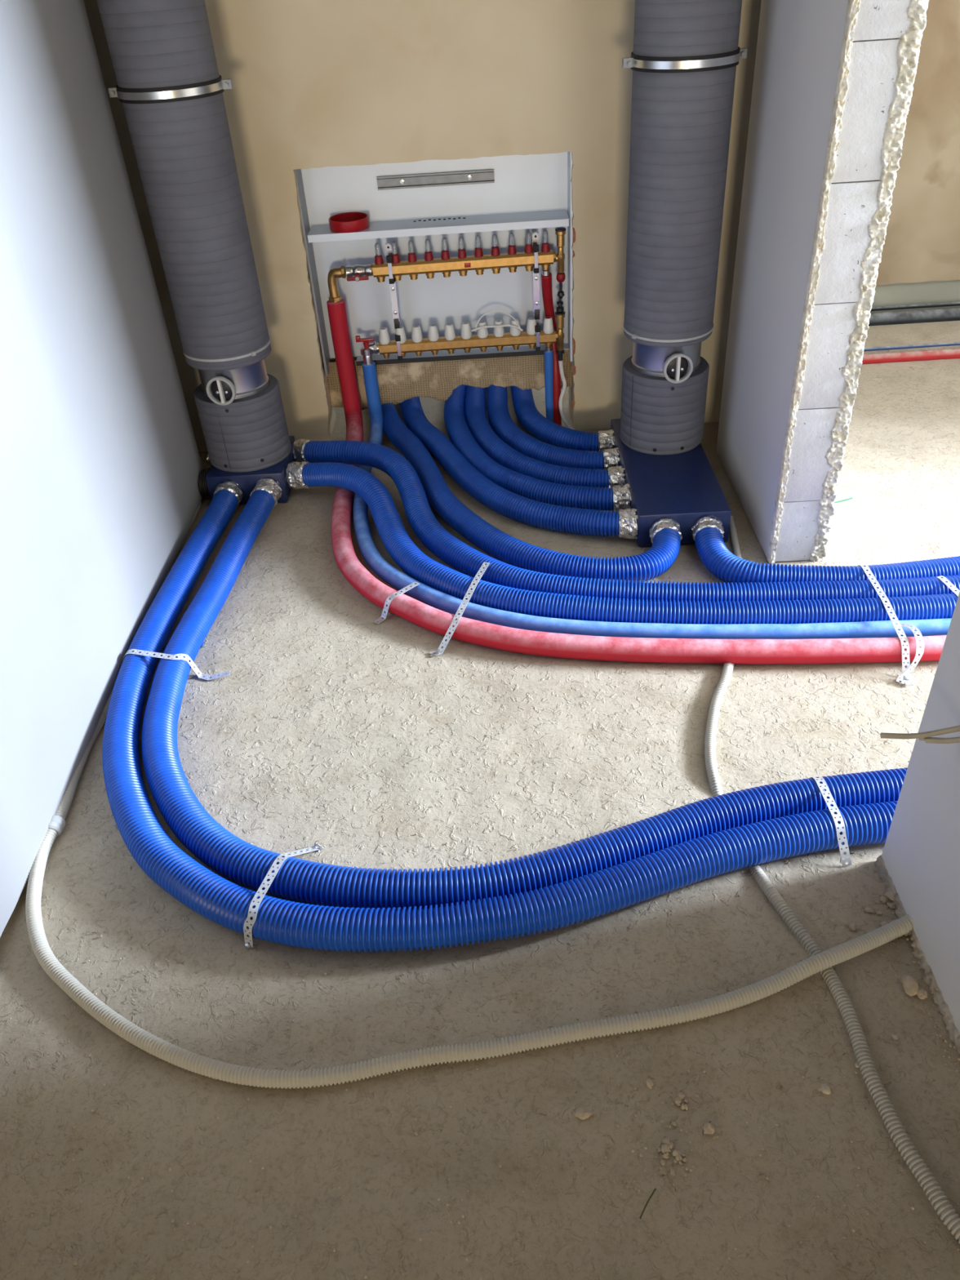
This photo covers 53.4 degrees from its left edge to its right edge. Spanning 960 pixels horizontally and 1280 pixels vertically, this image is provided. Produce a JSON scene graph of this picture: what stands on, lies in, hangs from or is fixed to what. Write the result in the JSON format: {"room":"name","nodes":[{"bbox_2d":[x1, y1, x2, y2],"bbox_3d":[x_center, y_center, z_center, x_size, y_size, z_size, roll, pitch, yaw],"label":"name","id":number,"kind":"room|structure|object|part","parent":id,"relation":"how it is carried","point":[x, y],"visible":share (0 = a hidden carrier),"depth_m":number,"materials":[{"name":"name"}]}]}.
{"room":"building under construction","nodes":[
{"label":"building under construction","id":0,"kind":"room"},
{"bbox_2d":[0,0,203,937],"bbox_3d":[-0.974,0.517,-1.358,0.037,3.787,8.430,-3,37,1],"label":"wall","id":1,"kind":"structure","parent":0,"point":[101,467],"depth_m":2.14,"materials":[{"name":"paint"}]},
{"bbox_2d":[83,0,760,452],"bbox_3d":[-0.194,-2.296,2.325,1.940,3.800,0.202,-3,37,1],"label":"wall","id":2,"kind":"structure","parent":0,"point":[317,83],"depth_m":2.79,"materials":[{"name":"beige paint"}]},
{"bbox_2d":[294,151,573,376],"bbox_3d":[-0.126,-1.223,3.087,0.845,0.680,0.123,-3,37,1],"label":"cabinet","id":3,"kind":"object","parent":2,"relation":"attached to","point":[435,200],"depth_m":3.06,"materials":[{"name":"metal"}]},
{"bbox_3d":[-0.545,-1.206,3.103,0.007,0.680,0.100,-3,37,1],"label":"panel","id":4,"kind":"part","parent":3,"relation":"part of","materials":[{"name":"metal"}]},
{"bbox_2d":[328,212,369,232],"bbox_3d":[-0.413,-1.317,3.007,0.125,0.032,0.125,-3,37,1],"label":"tape roll","id":5,"kind":"object","parent":3,"relation":"on","point":[348,222],"visible":1,"depth_m":2.98,"materials":[{"name":"plastic"}]},
{"bbox_3d":[-0.281,-1.108,3.138,0.021,0.379,0.044,-3,37,1],"label":"manifold bracket","id":6,"kind":"part","parent":3,"relation":"part of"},
{"bbox_3d":[-0.139,-1.441,2.985,0.367,0.038,0.008,-3,37,1],"label":"mounting rail","id":7,"kind":"part","parent":3,"relation":"part of","materials":[{"name":"metal"}]},
{"bbox_2d":[307,209,568,242],"bbox_3d":[-0.132,-1.310,3.019,0.815,0.022,0.119,-3,37,1],"label":"shelf","id":8,"kind":"object","parent":3,"relation":"attached to","point":[460,221],"depth_m":2.99,"materials":[{"name":"metal"}]},
{"bbox_2d":[327,227,565,302],"bbox_3d":[-0.112,-1.180,3.067,0.778,0.219,0.076,-2,37,2],"label":"heating manifold","id":9,"kind":"object","parent":3,"relation":"attached to","point":[512,260],"visible":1,"depth_m":3.05,"materials":[{"name":"gold metal"}]},
{"bbox_3d":[-0.391,-1.163,3.056,0.070,0.022,0.027,-3,37,1],"label":"butterfly handle","id":10,"kind":"part","parent":9,"relation":"part of","materials":[{"name":"red plastic"}]},
{"bbox_3d":[-0.326,-1.244,3.035,0.016,0.040,0.016,-3,37,1],"label":"sight glass","id":11,"kind":"part","parent":9,"relation":"part of","materials":[{"name":"glass"}]},
{"bbox_3d":[-0.273,-1.247,3.034,0.016,0.040,0.016,-3,37,1],"label":"sight glass","id":12,"kind":"part","parent":9,"relation":"part of","materials":[{"name":"glass"}]},
{"bbox_3d":[-0.219,-1.250,3.032,0.016,0.040,0.016,-3,37,1],"label":"sight glass","id":13,"kind":"part","parent":9,"relation":"part of","materials":[{"name":"glass"}]},
{"bbox_3d":[-0.166,-1.253,3.030,0.016,0.040,0.016,-3,37,1],"label":"sight glass","id":14,"kind":"part","parent":9,"relation":"part of","materials":[{"name":"glass"}]},
{"bbox_3d":[-0.113,-1.257,3.029,0.016,0.040,0.016,-3,37,1],"label":"sight glass","id":15,"kind":"part","parent":9,"relation":"part of","materials":[{"name":"glass"}]},
{"bbox_3d":[-0.059,-1.260,3.027,0.016,0.040,0.016,-3,37,1],"label":"sight glass","id":16,"kind":"part","parent":9,"relation":"part of","materials":[{"name":"glass"}]},
{"bbox_3d":[-0.006,-1.263,3.025,0.016,0.040,0.016,-3,37,1],"label":"sight glass","id":17,"kind":"part","parent":9,"relation":"part of","materials":[{"name":"glass"}]},
{"bbox_3d":[0.047,-1.266,3.024,0.016,0.040,0.016,-3,37,1],"label":"sight glass","id":18,"kind":"part","parent":9,"relation":"part of","materials":[{"name":"white plastic"}]},
{"bbox_3d":[0.101,-1.270,3.022,0.016,0.040,0.016,-3,37,1],"label":"sight glass","id":19,"kind":"part","parent":9,"relation":"part of","materials":[{"name":"white plastic"}]},
{"bbox_3d":[0.154,-1.273,3.020,0.016,0.040,0.016,-3,37,1],"label":"sight glass","id":20,"kind":"part","parent":9,"relation":"part of","materials":[{"name":"white plastic"}]},
{"bbox_3d":[0.207,-1.276,3.019,0.016,0.040,0.016,-3,37,1],"label":"sight glass","id":21,"kind":"part","parent":9,"relation":"part of","materials":[{"name":"white plastic"}]},
{"bbox_3d":[0.254,-1.294,3.006,0.034,0.005,0.034,-3,37,1],"label":"valve lid","id":22,"kind":"part","parent":9,"relation":"part of","materials":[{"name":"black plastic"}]},
{"bbox_3d":[0.262,-1.177,3.094,0.030,0.030,0.030,-3,37,1],"label":"red knob","id":23,"kind":"part","parent":9,"relation":"part of","materials":[{"name":"plastic"}]},
{"bbox_3d":[-0.073,-0.971,3.279,0.707,0.015,0.003,-3,37,1],"label":"rail","id":24,"kind":"part","parent":3,"relation":"part of","materials":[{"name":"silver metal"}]},
{"bbox_2d":[355,297,564,364],"bbox_3d":[-0.066,-1.023,3.201,0.702,0.215,0.047,-3,37,1],"label":"return manifold","id":25,"kind":"object","parent":3,"relation":"attached to","point":[466,341],"visible":1,"depth_m":3.20,"materials":[{"name":"gold metal"}]},
{"bbox_3d":[-0.386,-1.004,3.209,0.061,0.042,0.017,-3,37,1],"label":"butterfly handle","id":26,"kind":"part","parent":25,"relation":"part of","materials":[{"name":"red plastic"}]},
{"bbox_2d":[471,310,523,332],"bbox_3d":[0.056,-1.055,3.163,0.172,0.069,0.024,-3,37,1],"label":"cable tie","id":27,"kind":"object","parent":25,"relation":"attached to","point":[518,327],"visible":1,"depth_m":3.16,"materials":[{"name":"white plastic"}]},
{"bbox_3d":[0.266,-1.086,3.163,0.034,0.005,0.034,-3,37,1],"label":"valve lid","id":28,"kind":"part","parent":25,"relation":"part of","materials":[{"name":"black plastic"}]},
{"bbox_2d":[558,360,574,429],"bbox_3d":[0.309,-0.834,3.308,0.101,0.260,0.034,27,47,34],"label":"flexible hose","id":29,"kind":"object","parent":25,"relation":"hanging from","point":[566,422],"visible":0.81,"depth_m":3.31,"materials":[{"name":"plastic"}]},
{"bbox_3d":[0.185,-1.136,3.124,0.021,0.381,0.044,-3,37,1],"label":"manifold bracket","id":30,"kind":"part","parent":3,"relation":"part of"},
{"bbox_3d":[0.291,-1.250,3.082,0.008,0.680,0.100,-3,37,1],"label":"panel","id":31,"kind":"part","parent":3,"relation":"part of","materials":[{"name":"metal"}]},
{"bbox_2d":[327,349,572,410],"bbox_3d":[-0.116,-0.921,3.361,0.900,0.183,0.048,-3,37,1],"label":"wall","id":32,"kind":"structure","parent":0,"point":[397,383],"depth_m":3.34,"materials":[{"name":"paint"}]},
{"bbox_2d":[0,346,959,1279],"bbox_3d":[3.582,1.276,0.386,9.600,0.008,10.200,-3,37,1],"label":"floor","id":33,"kind":"structure","parent":0,"point":[290,615],"depth_m":1.63,"materials":[{"name":"concrete"}]},
{"bbox_2d":[123,648,230,679],"bbox_3d":[-0.755,0.062,2.343,0.276,0.075,0.044,2,37,8],"label":"strap","id":34,"kind":"object","parent":33,"relation":"attached to","point":[157,655],"visible":0.94,"depth_m":2.33,"materials":[{"name":"metal"}]},
{"bbox_2d":[199,435,295,504],"bbox_3d":[-0.759,-0.562,3.132,0.299,0.125,0.297,-3,37,1],"label":"box","id":35,"kind":"object","parent":33,"relation":"on","point":[210,478],"visible":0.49,"depth_m":3.03,"materials":[{"name":"blue paint"}]},
{"bbox_2d":[96,0,291,472],"bbox_3d":[-0.831,-1.753,2.258,0.265,2.874,0.269,-3,37,1],"label":"air duct","id":36,"kind":"object","parent":35,"relation":"on","point":[184,150],"visible":0.99,"depth_m":2.60,"materials":[{"name":"grey plastic"}]},
{"bbox_2d":[107,75,233,103],"bbox_3d":[-0.783,-1.473,2.532,0.279,0.033,0.383,16,41,24],"label":"clamp","id":37,"kind":"object","parent":36,"relation":"attached to","point":[215,86],"visible":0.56,"depth_m":2.40,"materials":[{"name":"silver metal"}]},
{"bbox_3d":[-0.776,-0.747,2.860,0.008,0.072,0.017,0,37,6],"label":"lever","id":38,"kind":"part","parent":36,"relation":"part of","materials":[{"name":"white plastic"}]},
{"bbox_3d":[-0.775,-0.757,2.872,0.068,0.068,0.018,0,37,6],"label":"dial plate","id":39,"kind":"part","parent":36,"relation":"part of","materials":[{"name":"black plastic"}]},
{"bbox_2d":[182,335,270,361],"bbox_3d":[-0.770,-0.899,2.902,0.262,0.013,0.262,-3,37,1],"label":"cable tie","id":40,"kind":"object","parent":36,"relation":"attached to","point":[252,353],"visible":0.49,"depth_m":2.81,"materials":[{"name":"grey plastic"}]},
{"bbox_2d":[243,842,323,947],"bbox_3d":[-0.373,0.455,1.787,0.034,0.078,0.253,11,39,19],"label":"strap","id":41,"kind":"object","parent":33,"relation":"attached to","point":[248,943],"visible":1,"depth_m":1.73,"materials":[{"name":"metal"}]},
{"bbox_2d":[373,581,420,624],"bbox_3d":[-0.216,-0.103,2.526,0.030,0.058,0.161,28,47,35],"label":"strap","id":42,"kind":"object","parent":33,"relation":"attached to","point":[403,590],"visible":1,"depth_m":2.51,"materials":[{"name":"metal"}]},
{"bbox_2d":[429,561,489,656],"bbox_3d":[-0.039,-0.082,2.468,0.049,0.075,0.344,14,40,22],"label":"strap","id":43,"kind":"object","parent":33,"relation":"attached to","point":[437,652],"visible":1,"depth_m":2.42,"materials":[{"name":"metal"}]},
{"bbox_2d":[25,501,912,1088],"bbox_3d":[-0.436,0.278,2.063,2.425,0.044,1.164,28,47,35],"label":"cable conduit","id":44,"kind":"object","parent":33,"relation":"on","point":[188,1060],"visible":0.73,"depth_m":1.55,"materials":[{"name":"plastic"}]},
{"bbox_2d":[0,666,959,1279],"bbox_3d":[-0.065,0.469,1.798,1.848,0.005,1.359,-1,37,4],"label":"floor grit","id":45,"kind":"structure","parent":33,"relation":"on","point":[641,1155],"depth_m":1.43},
{"bbox_2d":[102,480,897,951],"bbox_3d":[-0.249,0.178,2.127,2.370,0.098,1.122,24,45,32],"label":"air hose","id":46,"kind":"object","parent":33,"relation":"on","point":[225,903],"visible":0.93,"depth_m":1.75,"materials":[{"name":"blue plastic"}]},
{"bbox_2d":[400,396,637,539],"bbox_3d":[-0.028,-0.671,3.235,0.320,0.100,1.590,-20,40,-20],"label":"air hose","id":47,"kind":"object","parent":33,"relation":"on","point":[622,523],"visible":0.77,"depth_m":2.86,"materials":[{"name":"blue plastic"}]},
{"bbox_2d":[141,478,907,909],"bbox_3d":[-0.164,0.154,2.151,2.239,0.098,1.109,24,45,32],"label":"air hose","id":48,"kind":"object","parent":33,"relation":"on","point":[242,862],"visible":0.91,"depth_m":1.83,"materials":[{"name":"blue plastic"}]},
{"bbox_2d":[381,403,682,582],"bbox_3d":[-0.076,-0.602,3.149,0.473,0.097,1.818,-24,41,-24],"label":"air hose","id":49,"kind":"object","parent":33,"relation":"on","point":[665,535],"visible":0.78,"depth_m":2.65,"materials":[{"name":"blue plastic"}]},
{"bbox_2d":[444,384,631,512],"bbox_3d":[0.047,-0.721,3.293,0.347,0.102,1.381,-17,39,-17],"label":"air hose","id":50,"kind":"object","parent":33,"relation":"on","point":[616,498],"visible":0.68,"depth_m":2.95,"materials":[{"name":"blue plastic"}]},
{"bbox_2d":[464,385,625,488],"bbox_3d":[0.093,-0.763,3.347,0.316,0.101,1.241,-17,39,-16],"label":"air hose","id":51,"kind":"object","parent":33,"relation":"on","point":[476,418],"visible":0.69,"depth_m":3.06,"materials":[{"name":"blue plastic"}]},
{"bbox_2d":[544,349,553,422],"bbox_3d":[0.242,-0.874,3.323,0.031,0.276,0.036,18,42,27],"label":"pipe","id":52,"kind":"object","parent":33,"relation":"on","point":[548,356],"visible":0.93,"depth_m":3.30,"materials":[{"name":"plastic"}]},
{"bbox_2d":[541,272,561,426],"bbox_3d":[0.244,-0.989,3.265,0.064,0.530,0.074,-3,37,1],"label":"pipe","id":53,"kind":"object","parent":33,"relation":"on","point":[546,282],"visible":0.69,"depth_m":3.25,"materials":[{"name":"plastic"}]},
{"bbox_2d":[486,384,620,471],"bbox_3d":[0.146,-0.808,3.401,0.285,0.098,1.091,-16,38,-15],"label":"air hose","id":54,"kind":"object","parent":33,"relation":"on","point":[501,422],"visible":0.62,"depth_m":3.13,"materials":[{"name":"blue plastic"}]},
{"bbox_2d":[510,386,614,452],"bbox_3d":[0.210,-0.864,3.462,0.238,0.092,0.932,-14,38,-13],"label":"air hose","id":55,"kind":"object","parent":33,"relation":"on","point":[540,427],"visible":0.6,"depth_m":3.21,"materials":[{"name":"blue plastic"}]},
{"bbox_2d":[574,1107,592,1119],"bbox_3d":[0.156,0.717,1.444,0.024,0.013,0.019,-25,42,-26],"label":"crumb","id":56,"kind":"object","parent":33,"relation":"on","point":[583,1113],"visible":1,"depth_m":1.44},
{"bbox_2d":[285,461,957,624],"bbox_3d":[0.282,-0.211,2.558,2.128,0.140,0.476,13,40,21],"label":"air hose","id":57,"kind":"object","parent":33,"relation":"on","point":[408,557],"visible":0.8,"depth_m":2.40,"materials":[{"name":"blue plastic"}]},
{"bbox_2d":[937,575,959,597],"bbox_3d":[1.168,-0.109,2.354,0.022,0.033,0.141,-8,37,-5],"label":"strap","id":58,"kind":"object","parent":57,"relation":"on","point":[948,584],"visible":0.94,"depth_m":2.36,"materials":[{"name":"metal"}]},
{"bbox_2d":[292,438,959,602],"bbox_3d":[0.283,-0.279,2.649,2.202,0.140,0.504,14,40,22],"label":"air hose","id":59,"kind":"object","parent":33,"relation":"on","point":[455,553],"visible":0.7,"depth_m":2.50,"materials":[{"name":"blue plastic"}]},
{"bbox_2d":[326,298,946,664],"bbox_3d":[0.166,-0.366,2.488,2.260,0.488,0.773,24,45,32],"label":"insulated pipe","id":60,"kind":"object","parent":33,"relation":"on","point":[868,650],"visible":0.89,"depth_m":2.31,"materials":[{"name":"plastic"}]},
{"bbox_2d":[639,1187,656,1218],"bbox_3d":[0.235,0.790,1.338,0.003,0.003,0.048,21,43,29],"label":"stalk","id":61,"kind":"object","parent":33,"relation":"on","point":[654,1190],"visible":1,"depth_m":1.34,"materials":[{"name":"plant"}]},
{"bbox_2d":[645,1078,653,1087],"bbox_3d":[0.263,0.686,1.478,0.012,0.007,0.015,-3,37,1],"label":"crumb","id":62,"kind":"object","parent":33,"relation":"on","point":[649,1082],"visible":1,"depth_m":1.48,"materials":[{"name":"concrete"}]},
{"bbox_2d":[352,361,951,639],"bbox_3d":[0.245,-0.308,2.577,2.153,0.277,0.740,23,44,31],"label":"insulated pipe","id":63,"kind":"object","parent":33,"relation":"on","point":[433,597],"visible":0.77,"depth_m":2.37,"materials":[{"name":"plastic"}]},
{"bbox_2d":[659,1159,664,1165],"bbox_3d":[0.265,0.758,1.384,0.007,0.004,0.008,-3,37,1],"label":"crumb","id":64,"kind":"object","parent":33,"relation":"on","point":[662,1162],"visible":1,"depth_m":1.38,"materials":[{"name":"concrete"}]},
{"bbox_2d":[661,1144,670,1153],"bbox_3d":[0.272,0.746,1.398,0.012,0.007,0.013,14,40,22],"label":"crumb","id":65,"kind":"object","parent":33,"relation":"on","point":[666,1148],"visible":1,"depth_m":1.40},
{"bbox_2d":[662,1137,670,1144],"bbox_3d":[0.276,0.740,1.406,0.012,0.006,0.011,-19,39,-19],"label":"crumb","id":66,"kind":"object","parent":33,"relation":"on","point":[667,1140],"visible":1,"depth_m":1.41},
{"bbox_2d":[663,1152,669,1158],"bbox_3d":[0.272,0.752,1.391,0.008,0.005,0.008,-3,37,1],"label":"crumb","id":67,"kind":"object","parent":33,"relation":"on","point":[665,1155],"visible":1,"depth_m":1.39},
{"bbox_2d":[667,1142,673,1149],"bbox_3d":[0.280,0.743,1.401,0.010,0.007,0.010,-3,37,1],"label":"crumb","id":68,"kind":"object","parent":33,"relation":"on","point":[670,1144],"visible":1,"depth_m":1.40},
{"bbox_2d":[610,418,731,546],"bbox_3d":[0.567,-0.505,2.950,0.270,0.103,0.667,-3,37,1],"label":"box","id":69,"kind":"object","parent":33,"relation":"on","point":[684,488],"visible":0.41,"depth_m":2.78,"materials":[{"name":"blue paint"}]},
{"bbox_2d":[620,0,742,454],"bbox_3d":[0.499,-1.795,2.189,0.261,2.876,0.267,-3,37,1],"label":"air duct","id":70,"kind":"object","parent":69,"relation":"on","point":[681,122],"visible":0.99,"depth_m":2.56,"materials":[{"name":"grey plastic"}]},
{"bbox_2d":[622,322,713,342],"bbox_3d":[0.560,-0.937,2.837,0.264,0.013,0.264,-3,37,1],"label":"cable tie","id":71,"kind":"object","parent":70,"relation":"attached to","point":[633,335],"visible":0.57,"depth_m":2.75,"materials":[{"name":"grey plastic"}]},
{"bbox_3d":[0.577,-0.804,2.800,0.068,0.068,0.018,-6,37,-3],"label":"dial plate","id":72,"kind":"part","parent":70,"relation":"part of","materials":[{"name":"black plastic"}]},
{"bbox_3d":[0.579,-0.795,2.788,0.008,0.072,0.017,-6,37,-3],"label":"lever","id":73,"kind":"part","parent":70,"relation":"part of","materials":[{"name":"white plastic"}]},
{"bbox_2d":[622,46,747,73],"bbox_3d":[0.554,-1.527,2.485,0.281,0.033,0.434,13,40,21],"label":"clamp","id":74,"kind":"object","parent":70,"relation":"attached to","point":[731,59],"visible":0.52,"depth_m":2.34,"materials":[{"name":"silver metal"}]},
{"bbox_2d":[670,1167,675,1176],"bbox_3d":[0.278,0.765,1.373,0.007,0.006,0.012,-3,37,1],"label":"crumb","id":75,"kind":"object","parent":33,"relation":"on","point":[673,1171],"visible":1,"depth_m":1.37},
{"bbox_2d":[671,1149,680,1156],"bbox_3d":[0.287,0.749,1.393,0.013,0.007,0.010,-3,37,1],"label":"crumb","id":76,"kind":"object","parent":33,"relation":"on","point":[675,1152],"visible":1,"depth_m":1.39,"materials":[{"name":"concrete"}]},
{"bbox_2d":[674,1097,681,1104],"bbox_3d":[0.302,0.702,1.453,0.011,0.007,0.011,16,41,25],"label":"crumb","id":77,"kind":"object","parent":33,"relation":"on","point":[677,1100],"visible":1,"depth_m":1.45,"materials":[{"name":"concrete"}]},
{"bbox_2d":[675,1153,682,1160],"bbox_3d":[0.289,0.753,1.388,0.010,0.006,0.011,-3,37,1],"label":"crumb","id":78,"kind":"object","parent":33,"relation":"on","point":[678,1157],"visible":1,"depth_m":1.39,"materials":[{"name":"concrete"}]},
{"bbox_2d":[677,1093,684,1099],"bbox_3d":[0.307,0.698,1.459,0.010,0.007,0.010,28,47,36],"label":"crumb","id":79,"kind":"object","parent":33,"relation":"on","point":[681,1095],"visible":1,"depth_m":1.46,"materials":[{"name":"concrete"}]},
{"bbox_2d":[680,1103,684,1110],"bbox_3d":[0.308,0.708,1.447,0.008,0.005,0.009,-3,37,1],"label":"crumb","id":80,"kind":"object","parent":33,"relation":"on","point":[682,1106],"visible":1,"depth_m":1.45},
{"bbox_2d":[702,1122,715,1134],"bbox_3d":[0.340,0.726,1.415,0.018,0.012,0.016,-31,45,-31],"label":"crumb","id":81,"kind":"object","parent":33,"relation":"on","point":[708,1128],"visible":1,"depth_m":1.41,"materials":[{"name":"concrete"}]},
{"bbox_2d":[728,515,742,558],"bbox_3d":[0.723,-0.275,2.699,0.019,0.021,0.277,1,37,7],"label":"cable conduit","id":82,"kind":"object","parent":33,"relation":"on","point":[735,546],"visible":0.68,"depth_m":2.71,"materials":[{"name":"plastic"}]},
{"bbox_2d":[691,516,959,584],"bbox_3d":[0.980,-0.200,2.514,0.849,0.098,0.246,6,38,13],"label":"air hose","id":83,"kind":"object","parent":33,"relation":"on","point":[708,532],"visible":0.71,"depth_m":2.47,"materials":[{"name":"blue plastic"}]},
{"bbox_2d":[820,1083,831,1094],"bbox_3d":[0.526,0.684,1.454,0.016,0.012,0.017,-3,37,1],"label":"crumb","id":84,"kind":"object","parent":33,"relation":"on","point":[824,1088],"visible":1,"depth_m":1.45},
{"bbox_2d":[809,776,851,866],"bbox_3d":[0.672,0.341,1.838,0.026,0.075,0.185,-6,37,-3],"label":"strap","id":85,"kind":"object","parent":33,"relation":"attached to","point":[820,779],"visible":1,"depth_m":1.79,"materials":[{"name":"metal"}]},
{"bbox_2d":[704,662,959,1244],"bbox_3d":[0.570,0.440,1.780,0.168,0.049,1.366,-4,37,0],"label":"cable conduit","id":86,"kind":"object","parent":33,"relation":"on","point":[881,1098],"visible":0.8,"depth_m":1.52,"materials":[{"name":"plastic"}]},
{"bbox_2d":[834,497,853,502],"bbox_3d":[1.091,-0.420,2.868,0.066,0.004,0.005,-14,38,-12],"label":"thread","id":87,"kind":"object","parent":33,"relation":"on","point":[849,498],"visible":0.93,"depth_m":2.87},
{"bbox_2d":[848,922,857,931],"bbox_3d":[0.658,0.505,1.681,0.014,0.009,0.017,-3,37,1],"label":"crumb","id":88,"kind":"object","parent":33,"relation":"on","point":[852,926],"visible":1,"depth_m":1.68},
{"bbox_2d":[864,906,871,912],"bbox_3d":[0.696,0.483,1.708,0.012,0.006,0.011,22,44,30],"label":"crumb","id":89,"kind":"object","parent":33,"relation":"on","point":[868,909],"visible":1,"depth_m":1.71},
{"bbox_2d":[875,911,882,915],"bbox_3d":[0.713,0.487,1.702,0.011,0.005,0.008,-3,37,1],"label":"crumb","id":90,"kind":"object","parent":33,"relation":"on","point":[879,913],"visible":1,"depth_m":1.70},
{"bbox_2d":[879,896,886,902],"bbox_3d":[0.728,0.468,1.724,0.013,0.009,0.013,15,41,24],"label":"crumb","id":91,"kind":"object","parent":33,"relation":"on","point":[882,899],"visible":1,"depth_m":1.72,"materials":[{"name":"concrete"}]},
{"bbox_2d":[880,920,888,926],"bbox_3d":[0.713,0.503,1.679,0.014,0.009,0.018,-3,37,1],"label":"crumb","id":92,"kind":"object","parent":33,"relation":"on","point":[882,923],"visible":0.53,"depth_m":1.68,"materials":[{"name":"concrete"}]},
{"bbox_2d":[857,564,913,684],"bbox_3d":[0.990,-0.055,2.334,0.025,0.074,0.431,-2,37,3],"label":"strap","id":93,"kind":"object","parent":33,"relation":"attached to","point":[895,620],"visible":0.88,"depth_m":2.27,"materials":[{"name":"metal"}]},
{"bbox_2d":[885,887,894,901],"bbox_3d":[0.751,0.461,1.728,0.026,0.014,0.028,-20,40,-21],"label":"crumb","id":94,"kind":"object","parent":33,"relation":"on","point":[890,893],"visible":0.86,"depth_m":1.73,"materials":[{"name":"concrete"}]},
{"bbox_2d":[888,902,894,908],"bbox_3d":[0.739,0.477,1.712,0.012,0.008,0.010,-3,37,1],"label":"crumb","id":95,"kind":"object","parent":33,"relation":"on","point":[891,905],"visible":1,"depth_m":1.71,"materials":[{"name":"concrete"}]},
{"bbox_2d":[891,1034,897,1039],"bbox_3d":[0.659,0.631,1.516,0.009,0.006,0.009,-3,37,1],"label":"crumb","id":96,"kind":"object","parent":33,"relation":"on","point":[894,1036],"visible":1,"depth_m":1.51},
{"bbox_2d":[897,906,903,918],"bbox_3d":[0.755,0.485,1.696,0.024,0.014,0.031,-3,37,1],"label":"crumb","id":97,"kind":"object","parent":33,"relation":"on","point":[900,913],"visible":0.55,"depth_m":1.69,"materials":[{"name":"concrete"}]},
{"bbox_2d":[900,974,919,995],"bbox_3d":[0.713,0.572,1.581,0.025,0.020,0.037,-3,37,1],"label":"crumb","id":98,"kind":"object","parent":33,"relation":"on","point":[910,985],"visible":1,"depth_m":1.57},
{"bbox_2d":[896,623,924,684],"bbox_3d":[1.003,0.028,2.230,0.053,0.067,0.167,7,38,15],"label":"strap","id":99,"kind":"object","parent":33,"relation":"attached to","point":[913,628],"visible":1,"depth_m":2.20,"materials":[{"name":"metal"}]},
{"bbox_2d":[862,348,959,364],"bbox_3d":[1.935,-1.114,3.698,2.000,0.039,0.047,-3,37,1],"label":"pipe","id":100,"kind":"object","parent":33,"relation":"on","point":[951,353],"visible":0.46,"depth_m":3.69,"materials":[{"name":"plastic"}]},
{"bbox_2d":[916,987,927,999],"bbox_3d":[0.727,0.582,1.570,0.019,0.013,0.019,-3,37,1],"label":"crumb","id":101,"kind":"object","parent":33,"relation":"on","point":[922,994],"visible":1,"depth_m":1.56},
{"bbox_2d":[715,0,928,563],"bbox_3d":[0.752,-2.368,2.332,0.155,3.800,2.146,-3,37,1],"label":"wall","id":102,"kind":"structure","parent":0,"point":[833,80],"depth_m":2.29,"materials":[{"name":"grey paint"}]},
{"bbox_2d":[863,320,959,354],"bbox_3d":[1.950,-1.262,3.889,2.045,0.030,0.370,-3,37,1],"label":"floor","id":103,"kind":"structure","parent":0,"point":[949,331],"depth_m":3.83,"materials":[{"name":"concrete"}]},
{"bbox_2d":[863,342,959,351],"bbox_3d":[1.934,-1.162,3.733,2.000,0.013,0.024,-3,37,1],"label":"pipe","id":104,"kind":"object","parent":103,"relation":"on","point":[948,344],"visible":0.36,"depth_m":3.74,"materials":[{"name":"plastic"}]},
{"bbox_2d":[868,307,959,325],"bbox_3d":[1.930,-1.340,3.959,2.000,0.069,0.073,-3,37,1],"label":"pipe","id":105,"kind":"object","parent":103,"relation":"on","point":[950,313],"visible":0.26,"depth_m":3.93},
{"bbox_2d":[871,302,959,311],"bbox_3d":[1.927,-1.393,3.966,2.000,0.017,0.018,-3,37,1],"label":"cable","id":106,"kind":"object","parent":105,"relation":"on","point":[947,304],"visible":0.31,"depth_m":3.96,"materials":[{"name":"plastic"}]},
{"bbox_2d":[870,280,959,312],"bbox_3d":[4.614,-1.717,4.019,7.405,0.300,0.320,-3,37,1],"label":"wall","id":107,"kind":"structure","parent":0,"point":[930,291],"depth_m":3.98,"materials":[{"name":"paint"}]},
{"bbox_2d":[874,591,959,1053],"bbox_3d":[0.748,0.930,-2.055,0.163,3.804,6.778,-3,37,1],"label":"wall","id":108,"kind":"structure","parent":0,"point":[919,860],"depth_m":1.55,"materials":[{"name":"grey paint"}]},
{"bbox_2d":[880,724,959,738],"bbox_3d":[0.678,0.134,1.441,0.128,0.064,0.018,9,39,17],"label":"cable","id":109,"kind":"object","parent":108,"relation":"attached to","point":[957,728],"visible":1,"depth_m":1.45,"materials":[{"name":"plastic"}]},
{"bbox_2d":[919,737,940,740],"bbox_3d":[0.706,0.148,1.427,0.088,0.049,0.014,27,47,35],"label":"cable","id":110,"kind":"object","parent":108,"relation":"attached to","point":[920,739],"visible":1,"depth_m":1.46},
{"bbox_2d":[924,736,959,743],"bbox_3d":[0.708,0.146,1.421,0.076,0.055,0.010,24,45,32],"label":"cable","id":111,"kind":"object","parent":108,"relation":"attached to","point":[928,740],"visible":1,"depth_m":1.44,"materials":[{"name":"plastic"}]},
{"bbox_2d":[875,0,959,284],"bbox_3d":[4.512,-3.084,2.799,7.405,3.643,0.048,-3,37,1],"label":"wall","id":112,"kind":"structure","parent":0,"point":[922,241],"depth_m":3.69,"materials":[{"name":"beige paint"}]}
]}

